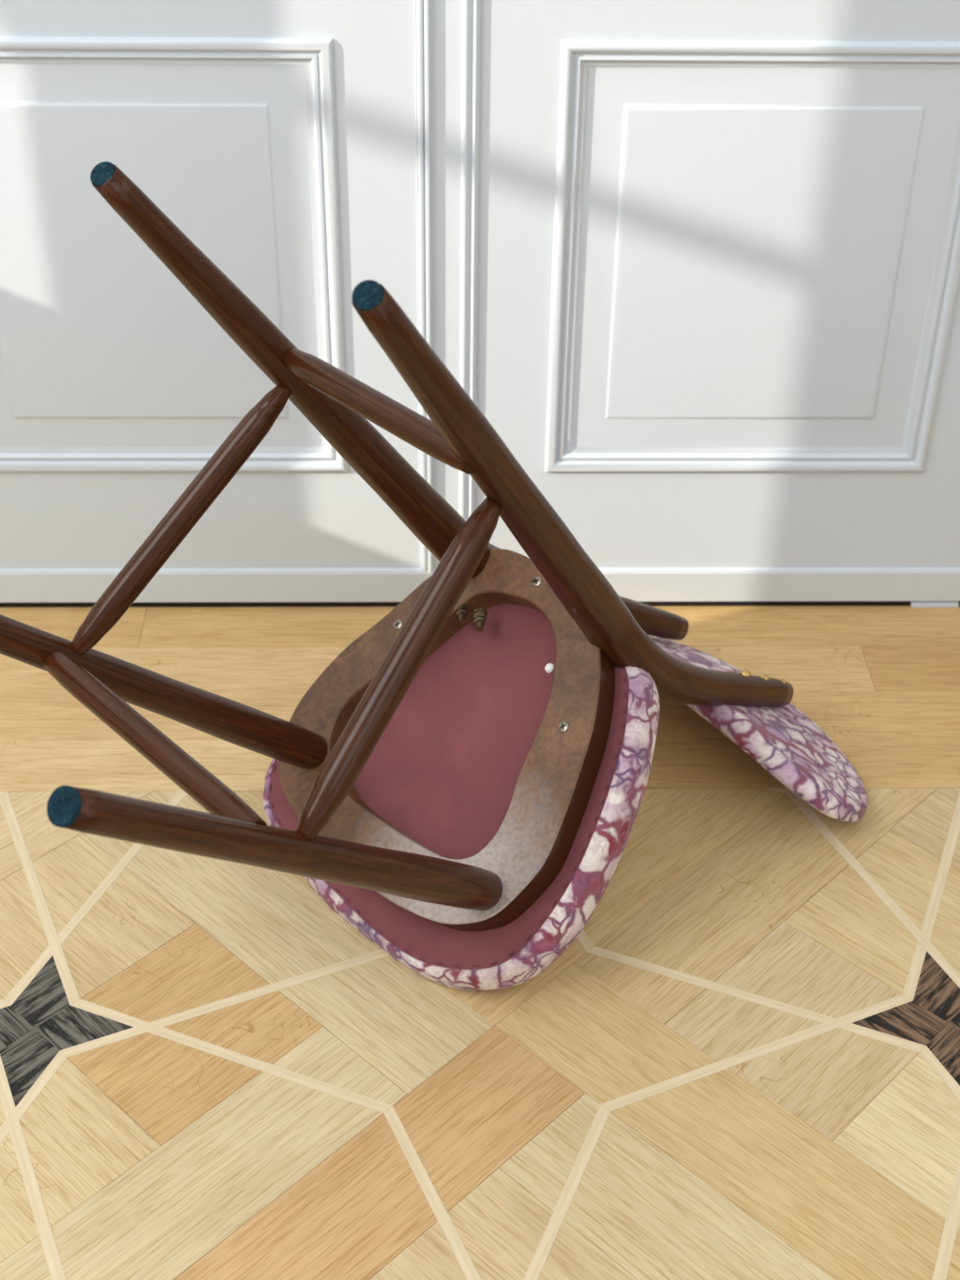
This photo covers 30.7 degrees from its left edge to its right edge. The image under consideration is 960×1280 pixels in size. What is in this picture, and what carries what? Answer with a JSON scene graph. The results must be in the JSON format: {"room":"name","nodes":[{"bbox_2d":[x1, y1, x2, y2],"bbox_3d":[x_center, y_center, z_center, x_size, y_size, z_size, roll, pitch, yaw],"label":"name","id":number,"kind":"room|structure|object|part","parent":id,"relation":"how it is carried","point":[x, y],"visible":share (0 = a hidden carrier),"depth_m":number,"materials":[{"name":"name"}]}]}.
{"room":"living room","nodes":[
{"label":"living room","id":0,"kind":"room"},
{"bbox_2d":[0,605,959,1279],"bbox_3d":[0.287,0.854,0.633,3.800,0.050,3.450,0,36,-1],"label":"floor","id":1,"kind":"structure","parent":0,"point":[744,1063],"depth_m":1.35,"materials":[{"name":"brown wood"}]},
{"bbox_2d":[0,161,868,991],"bbox_3d":[-0.031,-0.042,1.293,0.793,0.647,0.362,-25,44,-31],"label":"dining chair","id":2,"kind":"object","parent":1,"relation":"on","point":[463,784],"visible":1,"depth_m":1.34,"materials":[{"name":"brown wood"}]},
{"bbox_3d":[-0.276,0.026,1.300,0.372,0.340,0.033,-21,42,-27],"label":"leg","id":3,"kind":"part","parent":2,"relation":"part of","materials":[{"name":"brown wood"}]},
{"bbox_3d":[-0.106,0.142,1.144,0.033,0.339,0.373,28,44,32],"label":"leg","id":4,"kind":"part","parent":2,"relation":"part of","materials":[{"name":"brown wood"}]},
{"bbox_3d":[-0.016,-0.145,1.400,0.546,0.582,0.051,-22,42,-28],"label":"leg","id":5,"kind":"part","parent":2,"relation":"part of","materials":[{"name":"brown wood"}]},
{"bbox_3d":[-0.016,0.070,1.416,0.234,0.214,0.291,-27,44,-33],"label":"seat frame","id":6,"kind":"part","parent":2,"relation":"part of","materials":[{"name":"brown wood"}]},
{"bbox_2d":[262,666,660,991],"bbox_3d":[-0.007,0.097,1.442,0.267,0.247,0.341,-27,44,-32],"label":"seat cushion","id":7,"kind":"object","parent":2,"relation":"on","point":[526,786],"depth_m":1.38,"materials":[{"name":"fabric"}]},
{"bbox_3d":[0.096,-0.074,1.296,0.054,0.592,0.538,28,44,32],"label":"leg","id":8,"kind":"part","parent":2,"relation":"part of","materials":[{"name":"brown wood"}]},
{"bbox_3d":[0.218,0.045,1.607,0.146,0.108,0.355,-27,44,-32],"label":"backrest","id":9,"kind":"part","parent":2,"relation":"part of","materials":[{"name":"fabric"}]},
{"bbox_2d":[0,601,959,607],"bbox_3d":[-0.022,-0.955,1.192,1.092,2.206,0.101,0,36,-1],"label":"baseboard","id":10,"kind":"structure","parent":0,"point":[650,603],"depth_m":1.80,"materials":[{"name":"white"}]},
{"bbox_3d":[0.276,-1.362,0.913,3.800,3.200,0.124,0,36,-1],"label":"wall","id":11,"kind":"structure","parent":0,"visible":0},
{"bbox_2d":[0,0,481,602],"bbox_3d":[-0.279,-0.935,1.160,0.570,2.194,0.047,0,36,-1],"label":"door","id":12,"kind":"structure","parent":11,"relation":"in","point":[312,151],"depth_m":1.58,"materials":[{"name":"white paint"}]},
{"bbox_3d":[-0.312,-0.337,1.584,0.324,0.369,0.010,0,36,-1],"label":"raised panel","id":13,"kind":"part","parent":12,"relation":"part of","materials":[{"name":"white paint"}]},
{"bbox_3d":[-0.312,-0.333,1.578,0.374,0.418,0.010,0,36,-1],"label":"panel moulding","id":14,"kind":"part","parent":12,"relation":"part of","materials":[{"name":"white paint"}]},
{"bbox_3d":[-0.305,-0.056,1.779,0.540,0.039,0.005,0,36,-1],"label":"kick rail","id":15,"kind":"part","parent":12,"relation":"part of","materials":[{"name":"white paint"}]},
{"bbox_2d":[475,0,959,607],"bbox_3d":[0.249,-0.934,1.174,0.542,2.200,0.045,0,36,-1],"label":"door","id":16,"kind":"structure","parent":11,"relation":"in","point":[718,291],"depth_m":1.60,"materials":[{"name":"white paint"}]},
{"bbox_3d":[0.252,-0.334,1.591,0.373,0.418,0.010,0,36,-1],"label":"panel moulding","id":17,"kind":"part","parent":16,"relation":"part of","materials":[{"name":"white paint"}]},
{"bbox_3d":[0.252,-0.338,1.597,0.324,0.369,0.010,0,36,-1],"label":"raised panel","id":18,"kind":"part","parent":16,"relation":"part of","materials":[{"name":"white paint"}]},
{"bbox_3d":[0.237,-0.057,1.791,0.540,0.039,0.005,0,36,-1],"label":"kick rail","id":19,"kind":"part","parent":16,"relation":"part of","materials":[{"name":"white paint"}]},
{"bbox_3d":[0.470,-0.043,1.818,0.049,0.005,0.025,0,36,-1],"label":"latch plate","id":20,"kind":"part","parent":16,"relation":"part of","materials":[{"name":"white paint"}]}
]}

